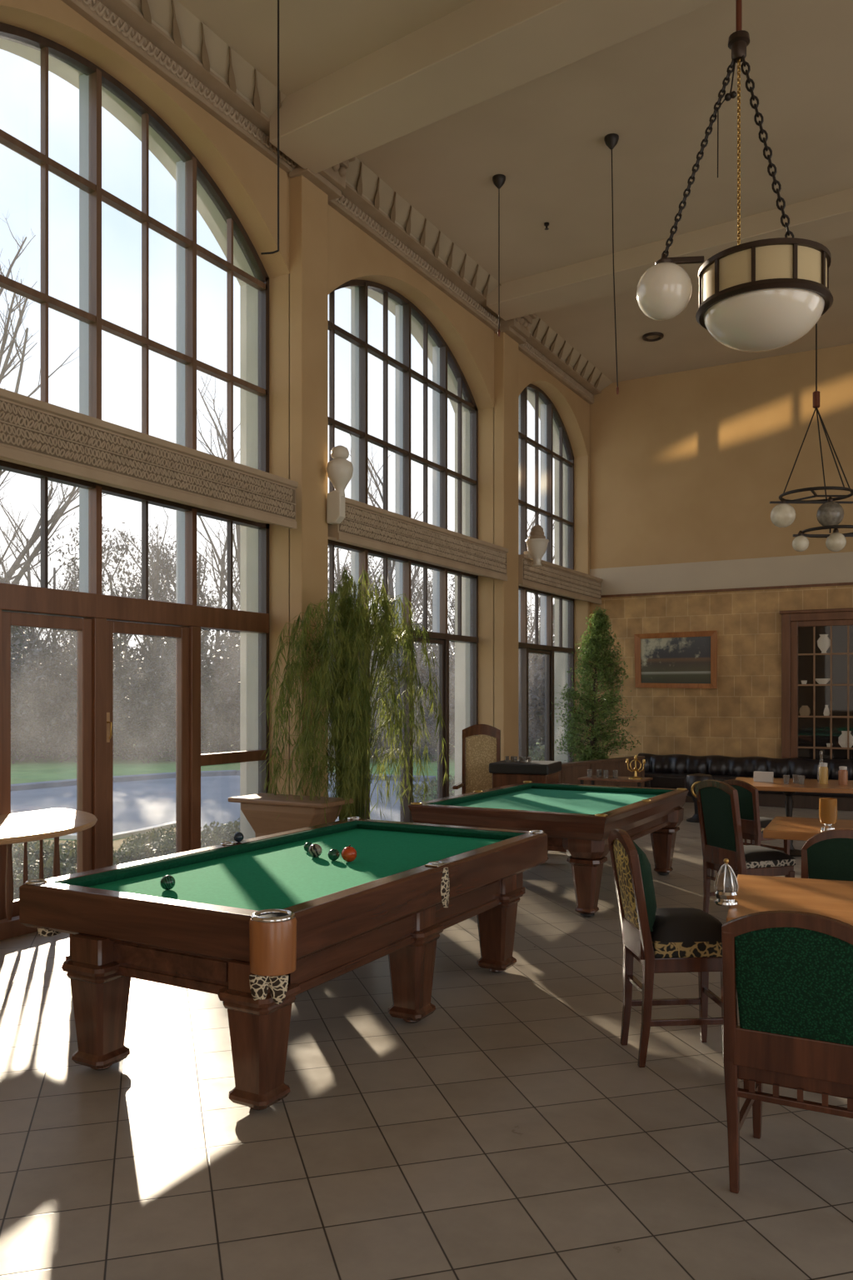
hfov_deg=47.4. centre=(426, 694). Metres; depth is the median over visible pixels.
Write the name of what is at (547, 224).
sprinkler head
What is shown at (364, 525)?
trim
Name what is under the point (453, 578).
sparse tree
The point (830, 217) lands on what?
trim
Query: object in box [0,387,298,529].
trim
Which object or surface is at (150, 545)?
sparse tree
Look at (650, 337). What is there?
recessed light
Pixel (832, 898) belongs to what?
dining table
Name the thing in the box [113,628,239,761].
tree
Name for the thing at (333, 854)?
ball
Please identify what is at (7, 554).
bare tree
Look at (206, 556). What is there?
bare tree
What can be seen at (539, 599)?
bare tree
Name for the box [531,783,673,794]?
cushion
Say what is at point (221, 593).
bare tree
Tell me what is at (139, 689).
tree
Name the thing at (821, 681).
bowl
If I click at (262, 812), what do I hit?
planter
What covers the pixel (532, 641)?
sparse tree
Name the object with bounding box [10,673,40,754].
tree
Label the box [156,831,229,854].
shrub
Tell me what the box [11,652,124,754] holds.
tree
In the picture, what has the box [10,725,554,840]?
lawn
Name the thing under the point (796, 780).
drinking glass
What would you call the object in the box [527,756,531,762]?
shot glass
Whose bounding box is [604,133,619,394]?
hanging cable
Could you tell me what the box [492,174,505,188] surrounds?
ceiling canopy
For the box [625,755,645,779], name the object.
candelabra
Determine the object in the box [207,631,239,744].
evergreen tree
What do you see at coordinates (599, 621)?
conifer
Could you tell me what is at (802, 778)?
drinking glass
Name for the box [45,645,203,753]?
tree
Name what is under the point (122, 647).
tree
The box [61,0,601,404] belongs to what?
trim
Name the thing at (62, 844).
shrub
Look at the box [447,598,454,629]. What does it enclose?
bare tree
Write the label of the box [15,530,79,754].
bare tree
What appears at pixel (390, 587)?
bare tree
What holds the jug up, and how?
on the display cabinet
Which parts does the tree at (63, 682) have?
stem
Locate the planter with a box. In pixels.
[228,793,353,837]
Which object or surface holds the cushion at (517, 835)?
on the table at (259, 923)
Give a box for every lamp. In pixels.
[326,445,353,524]
[524,525,549,566]
[636,0,833,351]
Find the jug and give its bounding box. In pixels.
[839,730,852,747]
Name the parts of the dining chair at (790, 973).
leg, leg, crest rail, rail, backrest, seat frame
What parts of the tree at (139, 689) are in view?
stem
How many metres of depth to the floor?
3.74 m
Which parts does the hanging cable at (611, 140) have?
cord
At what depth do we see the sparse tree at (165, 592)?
27.45 m
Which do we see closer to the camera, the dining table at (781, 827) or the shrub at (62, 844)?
the dining table at (781, 827)
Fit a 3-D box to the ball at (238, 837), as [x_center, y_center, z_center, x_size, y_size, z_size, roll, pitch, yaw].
[-1.150,0.869,5.939,0.062,0.062,0.062,0,0,29]
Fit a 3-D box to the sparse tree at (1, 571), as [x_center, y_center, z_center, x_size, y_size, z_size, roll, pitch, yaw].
[-15.534,-1.433,35.170,3.002,6.337,3.376,0,0,-13]
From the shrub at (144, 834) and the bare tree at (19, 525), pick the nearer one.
the shrub at (144, 834)
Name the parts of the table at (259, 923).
leg, rail, rail, leg, rail, leg, pocket plate, rail, leg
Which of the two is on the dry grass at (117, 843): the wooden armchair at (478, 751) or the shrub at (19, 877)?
the shrub at (19, 877)
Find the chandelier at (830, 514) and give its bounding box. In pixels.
[770,322,852,551]
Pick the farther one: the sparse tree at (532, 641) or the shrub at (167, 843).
the sparse tree at (532, 641)
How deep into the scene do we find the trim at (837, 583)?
15.77 m
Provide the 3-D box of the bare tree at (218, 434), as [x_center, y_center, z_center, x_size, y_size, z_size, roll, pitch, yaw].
[-4.622,-3.572,24.923,3.545,10.614,5.204,0,0,-31]
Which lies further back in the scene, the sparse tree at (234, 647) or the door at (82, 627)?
the sparse tree at (234, 647)
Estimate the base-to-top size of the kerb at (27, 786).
0.100 m
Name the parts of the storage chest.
lid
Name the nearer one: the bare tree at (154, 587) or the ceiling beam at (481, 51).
the ceiling beam at (481, 51)
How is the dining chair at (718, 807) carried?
on the floor
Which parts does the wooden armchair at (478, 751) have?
armrest, leg, backrest, crest rail, leg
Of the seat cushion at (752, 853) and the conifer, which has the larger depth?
the conifer
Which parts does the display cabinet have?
panel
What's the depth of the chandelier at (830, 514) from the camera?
11.93 m
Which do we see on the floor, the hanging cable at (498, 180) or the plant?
the plant
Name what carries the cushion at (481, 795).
on the table at (577, 820)
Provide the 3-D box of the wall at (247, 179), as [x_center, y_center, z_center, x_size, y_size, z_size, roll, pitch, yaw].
[-2.455,-1.850,7.793,0.300,7.100,21.200,0,0,29]
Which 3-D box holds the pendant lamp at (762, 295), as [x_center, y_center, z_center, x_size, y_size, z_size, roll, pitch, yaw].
[1.899,-3.757,5.944,1.082,3.285,0.851,0,0,29]
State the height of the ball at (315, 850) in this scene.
0.080 m
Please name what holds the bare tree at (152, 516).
on the lawn at (25, 771)
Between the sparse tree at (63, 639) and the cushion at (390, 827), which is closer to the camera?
the cushion at (390, 827)
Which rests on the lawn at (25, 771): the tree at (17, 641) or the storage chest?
the tree at (17, 641)
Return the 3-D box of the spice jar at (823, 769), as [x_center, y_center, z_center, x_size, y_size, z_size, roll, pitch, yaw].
[4.197,0.828,10.257,0.090,0.224,0.090,0,0,29]
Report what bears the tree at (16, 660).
on the lawn at (25, 771)
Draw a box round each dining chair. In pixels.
[608,828,724,1067]
[695,779,795,913]
[721,910,852,1193]
[723,779,790,877]
[801,828,852,881]
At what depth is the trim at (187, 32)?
10.01 m
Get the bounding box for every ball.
[160,875,174,889]
[233,831,244,842]
[304,842,312,851]
[308,844,322,857]
[328,849,339,860]
[341,845,356,861]
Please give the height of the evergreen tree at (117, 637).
3.741 m
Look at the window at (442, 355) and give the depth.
12.02 m
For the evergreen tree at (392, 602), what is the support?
on the lawn at (25, 771)
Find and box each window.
[0,22,269,472]
[0,460,269,919]
[328,280,478,539]
[328,539,478,822]
[518,383,574,569]
[518,585,574,762]
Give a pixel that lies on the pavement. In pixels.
(142, 803)
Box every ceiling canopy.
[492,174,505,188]
[604,133,619,149]
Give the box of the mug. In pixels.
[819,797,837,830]
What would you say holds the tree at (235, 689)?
on the lawn at (25, 771)
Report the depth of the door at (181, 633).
8.54 m
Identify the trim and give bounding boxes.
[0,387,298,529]
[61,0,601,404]
[125,0,613,390]
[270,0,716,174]
[289,156,354,200]
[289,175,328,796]
[328,497,508,580]
[486,187,852,320]
[493,330,518,760]
[495,313,536,344]
[518,554,602,604]
[601,582,852,597]
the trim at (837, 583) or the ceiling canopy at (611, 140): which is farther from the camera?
the trim at (837, 583)
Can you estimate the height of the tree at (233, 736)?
3.338 m
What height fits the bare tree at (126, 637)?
6.770 m
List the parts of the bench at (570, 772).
post, post, rail, post, post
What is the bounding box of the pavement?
[10,775,429,834]
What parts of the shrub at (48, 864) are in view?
stem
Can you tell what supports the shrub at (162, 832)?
on the dry grass at (117, 843)
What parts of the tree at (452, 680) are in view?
stem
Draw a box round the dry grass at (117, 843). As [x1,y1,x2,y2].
[12,827,175,899]
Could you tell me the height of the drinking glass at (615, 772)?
0.100 m
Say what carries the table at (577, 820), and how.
on the floor
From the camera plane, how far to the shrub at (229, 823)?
10.66 m
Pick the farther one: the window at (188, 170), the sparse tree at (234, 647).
the sparse tree at (234, 647)
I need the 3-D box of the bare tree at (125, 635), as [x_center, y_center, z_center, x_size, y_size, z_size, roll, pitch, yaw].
[-11.614,-2.603,33.975,2.897,8.674,4.253,0,0,12]
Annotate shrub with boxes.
[11,840,51,872]
[11,840,76,883]
[12,839,114,874]
[12,855,76,899]
[12,865,51,899]
[113,840,175,865]
[113,847,153,864]
[118,831,203,856]
[119,830,175,848]
[120,842,175,863]
[139,824,175,844]
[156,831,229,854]
[200,820,239,844]
[200,825,236,847]
[213,817,239,837]
[413,775,454,801]
[529,745,554,760]
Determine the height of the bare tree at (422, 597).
6.577 m
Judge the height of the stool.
0.640 m
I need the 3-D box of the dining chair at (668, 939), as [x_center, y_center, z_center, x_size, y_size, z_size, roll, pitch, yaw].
[1.146,1.165,4.595,0.509,1.070,0.366,0,0,-5]
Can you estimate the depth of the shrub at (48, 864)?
8.39 m
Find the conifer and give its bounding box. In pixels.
[551,606,641,762]
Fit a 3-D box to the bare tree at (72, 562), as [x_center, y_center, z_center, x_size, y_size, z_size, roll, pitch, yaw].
[-12.377,-1.819,35.184,1.855,7.126,3.333,0,0,2]
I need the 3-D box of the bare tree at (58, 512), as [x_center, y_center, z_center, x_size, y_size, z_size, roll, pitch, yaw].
[-8.203,-3.996,18.794,4.112,11.471,3.683,0,0,-27]
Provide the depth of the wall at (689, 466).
15.90 m
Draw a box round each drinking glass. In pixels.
[587,769,592,777]
[596,769,601,777]
[603,770,609,778]
[612,770,618,778]
[783,775,789,784]
[792,774,799,783]
[798,775,804,784]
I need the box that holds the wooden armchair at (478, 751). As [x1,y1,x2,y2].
[452,724,500,794]
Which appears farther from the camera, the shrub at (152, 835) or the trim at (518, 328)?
the trim at (518, 328)
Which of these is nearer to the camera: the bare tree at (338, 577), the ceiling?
the ceiling
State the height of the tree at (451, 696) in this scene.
3.014 m
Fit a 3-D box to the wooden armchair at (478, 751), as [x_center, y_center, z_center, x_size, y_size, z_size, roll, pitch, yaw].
[0.579,1.026,10.864,0.500,1.392,0.505,0,0,12]
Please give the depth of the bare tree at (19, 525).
30.65 m
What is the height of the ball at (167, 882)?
0.072 m
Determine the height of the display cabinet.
3.030 m
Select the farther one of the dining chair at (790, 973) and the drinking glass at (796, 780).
the drinking glass at (796, 780)
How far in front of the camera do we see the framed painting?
16.21 m
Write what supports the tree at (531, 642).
on the lawn at (25, 771)
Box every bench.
[559,755,644,787]
[638,752,852,810]
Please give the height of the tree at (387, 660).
3.790 m
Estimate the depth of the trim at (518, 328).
13.60 m
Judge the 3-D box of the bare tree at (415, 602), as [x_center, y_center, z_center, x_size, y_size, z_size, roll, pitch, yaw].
[-0.658,-2.190,32.325,1.997,7.868,3.200,0,0,-3]
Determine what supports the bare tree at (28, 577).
on the lawn at (25, 771)
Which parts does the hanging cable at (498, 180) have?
cord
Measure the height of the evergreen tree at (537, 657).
4.727 m
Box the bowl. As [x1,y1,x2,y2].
[815,678,830,684]
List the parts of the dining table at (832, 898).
leg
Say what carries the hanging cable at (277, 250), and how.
hanging from the ceiling
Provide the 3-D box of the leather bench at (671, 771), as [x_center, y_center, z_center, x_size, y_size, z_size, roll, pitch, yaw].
[5.953,1.337,14.672,5.750,0.727,0.660,0,0,29]
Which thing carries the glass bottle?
on the dining table at (810, 785)
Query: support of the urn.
on the display cabinet
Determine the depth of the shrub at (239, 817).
11.13 m
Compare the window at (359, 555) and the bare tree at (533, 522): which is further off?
the bare tree at (533, 522)
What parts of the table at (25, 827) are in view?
rail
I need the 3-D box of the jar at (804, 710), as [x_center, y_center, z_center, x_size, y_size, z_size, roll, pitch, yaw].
[5.931,0.248,15.215,0.165,0.165,0.025,0,0,29]
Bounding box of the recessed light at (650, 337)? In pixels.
[642,331,664,341]
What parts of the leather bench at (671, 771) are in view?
backrest, seat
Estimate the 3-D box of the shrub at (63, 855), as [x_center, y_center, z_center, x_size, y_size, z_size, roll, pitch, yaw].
[-3.692,1.552,8.912,1.278,0.499,1.224,0,0,-11]
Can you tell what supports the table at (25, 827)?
on the floor
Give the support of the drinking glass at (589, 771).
on the side table at (594, 777)
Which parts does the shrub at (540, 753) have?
stem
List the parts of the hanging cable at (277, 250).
cord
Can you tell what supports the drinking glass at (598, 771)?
on the side table at (594, 777)
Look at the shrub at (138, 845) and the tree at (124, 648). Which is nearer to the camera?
the shrub at (138, 845)
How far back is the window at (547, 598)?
15.64 m
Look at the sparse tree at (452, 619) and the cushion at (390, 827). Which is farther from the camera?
the sparse tree at (452, 619)
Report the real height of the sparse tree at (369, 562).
5.737 m
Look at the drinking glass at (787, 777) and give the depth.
10.27 m
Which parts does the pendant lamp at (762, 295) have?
lamp shade, arm, chain, pull cord, rod, chain, lamp shade, lamp shade, chain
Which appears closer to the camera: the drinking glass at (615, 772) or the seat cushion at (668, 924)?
the seat cushion at (668, 924)
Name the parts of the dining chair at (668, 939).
leg, crest rail, backrest, rail, leg, seat frame, seat, leg, leg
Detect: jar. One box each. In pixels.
[799,705,810,715]
[819,762,828,784]
[838,765,848,784]
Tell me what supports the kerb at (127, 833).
on the pavement
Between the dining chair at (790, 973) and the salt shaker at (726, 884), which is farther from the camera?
the salt shaker at (726, 884)
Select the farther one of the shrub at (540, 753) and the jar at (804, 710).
the shrub at (540, 753)
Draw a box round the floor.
[0,802,852,1279]
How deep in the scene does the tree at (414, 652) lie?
29.12 m
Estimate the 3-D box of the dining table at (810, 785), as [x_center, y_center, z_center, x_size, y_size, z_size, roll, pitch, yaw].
[4.240,1.320,10.264,1.900,0.760,1.100,0,0,21]
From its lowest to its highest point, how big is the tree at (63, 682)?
3.315 m
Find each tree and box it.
[0,211,107,584]
[0,471,31,582]
[0,474,75,654]
[0,554,51,653]
[0,570,45,654]
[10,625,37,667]
[10,626,76,763]
[10,645,154,762]
[10,652,70,759]
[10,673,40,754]
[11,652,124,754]
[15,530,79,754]
[16,636,158,746]
[20,566,119,675]
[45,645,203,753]
[48,513,158,759]
[60,561,118,636]
[60,646,229,763]
[69,506,153,640]
[102,508,174,759]
[105,558,170,668]
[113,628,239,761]
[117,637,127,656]
[129,525,237,750]
[129,535,226,753]
[137,515,174,649]
[139,639,239,752]
[150,520,234,751]
[158,658,239,754]
[173,519,239,753]
[196,376,239,609]
[207,560,239,676]
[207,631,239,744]
[209,638,419,759]
[222,695,348,754]
[328,545,390,641]
[328,555,390,617]
[328,555,397,755]
[328,622,454,761]
[331,660,437,756]
[334,416,450,627]
[369,570,453,661]
[370,600,436,749]
[375,652,454,754]
[380,663,454,751]
[388,562,432,654]
[411,570,454,673]
[424,630,554,750]
[427,586,454,653]
[447,489,554,749]
[447,574,533,654]
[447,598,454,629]
[447,615,454,643]
[527,535,554,750]
[527,601,554,640]
[527,602,554,669]
[529,642,554,757]
[529,664,554,749]
[530,605,554,739]
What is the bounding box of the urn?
[817,634,830,653]
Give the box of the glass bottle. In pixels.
[817,750,823,782]
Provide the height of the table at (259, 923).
0.815 m
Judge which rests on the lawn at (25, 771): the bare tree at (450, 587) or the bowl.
the bare tree at (450, 587)
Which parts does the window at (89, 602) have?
rail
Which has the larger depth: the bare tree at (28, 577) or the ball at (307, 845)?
the bare tree at (28, 577)
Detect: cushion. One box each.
[54,820,357,886]
[56,882,257,910]
[282,833,524,909]
[356,820,524,839]
[426,783,532,805]
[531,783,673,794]
[632,840,657,931]
[650,907,722,942]
[735,953,742,1027]
[744,845,795,862]
[760,816,774,828]
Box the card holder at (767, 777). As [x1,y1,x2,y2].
[754,771,774,782]
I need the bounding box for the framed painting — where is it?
[634,630,717,688]
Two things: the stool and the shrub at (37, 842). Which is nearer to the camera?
the shrub at (37, 842)
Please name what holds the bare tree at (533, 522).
on the lawn at (25, 771)
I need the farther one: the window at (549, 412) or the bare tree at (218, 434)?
the bare tree at (218, 434)
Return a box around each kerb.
[10,770,436,790]
[52,820,175,839]
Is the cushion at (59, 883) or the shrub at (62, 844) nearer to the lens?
the cushion at (59, 883)
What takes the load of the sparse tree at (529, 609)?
on the lawn at (25, 771)
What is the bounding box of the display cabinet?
[779,607,852,759]
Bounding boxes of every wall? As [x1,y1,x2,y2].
[0,0,589,794]
[590,343,852,759]
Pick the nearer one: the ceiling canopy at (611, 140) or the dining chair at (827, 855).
the dining chair at (827, 855)
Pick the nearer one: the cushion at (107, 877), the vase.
the cushion at (107, 877)
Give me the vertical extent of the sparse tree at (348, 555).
6.267 m
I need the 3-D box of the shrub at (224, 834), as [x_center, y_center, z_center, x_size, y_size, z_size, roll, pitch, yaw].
[-2.231,1.593,10.439,0.983,0.384,0.941,0,0,32]
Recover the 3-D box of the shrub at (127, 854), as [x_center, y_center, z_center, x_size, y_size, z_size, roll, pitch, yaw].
[-2.899,1.621,9.334,0.786,0.307,0.753,0,0,-30]
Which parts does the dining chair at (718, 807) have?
leg, crest rail, backrest, rail, leg, seat frame, seat, leg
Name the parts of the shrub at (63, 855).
stem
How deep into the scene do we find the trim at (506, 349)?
13.57 m
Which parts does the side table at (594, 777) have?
leg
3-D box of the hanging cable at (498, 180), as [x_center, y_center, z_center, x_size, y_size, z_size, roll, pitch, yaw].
[0.757,-4.570,10.132,0.140,1.660,0.140,0,0,29]
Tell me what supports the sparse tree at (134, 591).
on the lawn at (25, 771)
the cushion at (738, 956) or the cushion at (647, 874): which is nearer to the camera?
the cushion at (738, 956)
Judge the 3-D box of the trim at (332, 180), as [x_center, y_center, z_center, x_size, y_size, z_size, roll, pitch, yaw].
[-1.032,-5.220,9.598,0.420,0.360,0.580,0,0,29]
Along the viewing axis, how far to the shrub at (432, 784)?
15.85 m
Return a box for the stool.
[685,773,714,822]
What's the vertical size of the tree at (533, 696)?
3.861 m
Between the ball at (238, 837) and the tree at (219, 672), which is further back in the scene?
the tree at (219, 672)
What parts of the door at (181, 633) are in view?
handle plate, handle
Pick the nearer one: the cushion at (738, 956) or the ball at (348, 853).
the cushion at (738, 956)
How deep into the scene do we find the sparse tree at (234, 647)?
27.58 m
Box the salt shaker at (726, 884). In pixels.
[714,858,739,906]
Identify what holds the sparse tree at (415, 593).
on the lawn at (25, 771)
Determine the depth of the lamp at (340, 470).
9.66 m
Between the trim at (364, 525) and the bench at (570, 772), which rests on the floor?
the bench at (570, 772)
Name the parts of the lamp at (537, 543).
lid, lamp shade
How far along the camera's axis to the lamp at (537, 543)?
13.90 m
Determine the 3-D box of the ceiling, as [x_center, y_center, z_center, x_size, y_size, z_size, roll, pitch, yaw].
[2.602,-5.500,5.076,12.420,0.200,21.400,0,0,29]
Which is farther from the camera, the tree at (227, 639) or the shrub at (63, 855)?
the tree at (227, 639)
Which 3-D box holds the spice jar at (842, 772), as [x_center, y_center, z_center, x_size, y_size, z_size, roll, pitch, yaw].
[4.363,0.843,10.164,0.090,0.194,0.090,0,0,29]
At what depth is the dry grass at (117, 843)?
11.38 m
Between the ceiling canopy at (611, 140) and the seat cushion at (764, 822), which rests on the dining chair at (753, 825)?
the seat cushion at (764, 822)
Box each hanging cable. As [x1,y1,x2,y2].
[260,0,279,254]
[492,174,505,336]
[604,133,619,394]
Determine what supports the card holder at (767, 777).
on the dining table at (810, 785)
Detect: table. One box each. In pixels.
[0,807,97,940]
[19,816,547,1109]
[408,780,689,916]
[578,775,652,787]
[726,874,852,1089]
[735,777,852,856]
[763,816,852,840]
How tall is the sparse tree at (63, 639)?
5.515 m
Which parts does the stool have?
seat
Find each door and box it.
[1,611,91,919]
[106,620,189,866]
[413,637,444,822]
[529,649,550,760]
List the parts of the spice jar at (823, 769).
lid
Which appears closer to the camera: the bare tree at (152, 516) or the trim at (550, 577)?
the trim at (550, 577)
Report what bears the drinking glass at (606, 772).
on the side table at (594, 777)
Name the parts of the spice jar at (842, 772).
lid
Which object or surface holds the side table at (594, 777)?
on the floor
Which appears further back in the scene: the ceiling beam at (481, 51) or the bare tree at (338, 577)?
the bare tree at (338, 577)
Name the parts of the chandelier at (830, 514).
lamp shade, lamp shade, rod, cord, lamp shade, lamp shade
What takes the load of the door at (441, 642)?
attached to the window at (359, 555)
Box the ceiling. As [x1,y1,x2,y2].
[177,0,852,382]
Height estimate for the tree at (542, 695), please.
3.196 m
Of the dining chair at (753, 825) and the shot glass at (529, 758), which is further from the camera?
the shot glass at (529, 758)
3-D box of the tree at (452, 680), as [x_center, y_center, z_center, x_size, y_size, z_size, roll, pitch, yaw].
[-0.526,-0.131,27.193,5.673,4.013,5.721,0,0,12]
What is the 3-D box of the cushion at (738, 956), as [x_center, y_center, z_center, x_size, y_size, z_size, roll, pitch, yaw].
[1.250,0.955,3.246,0.430,0.380,0.076,0,0,28]
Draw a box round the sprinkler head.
[544,221,549,229]
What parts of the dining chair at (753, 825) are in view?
crest rail, backrest, rail, leg, seat frame, leg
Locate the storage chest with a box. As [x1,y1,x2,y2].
[489,760,561,788]

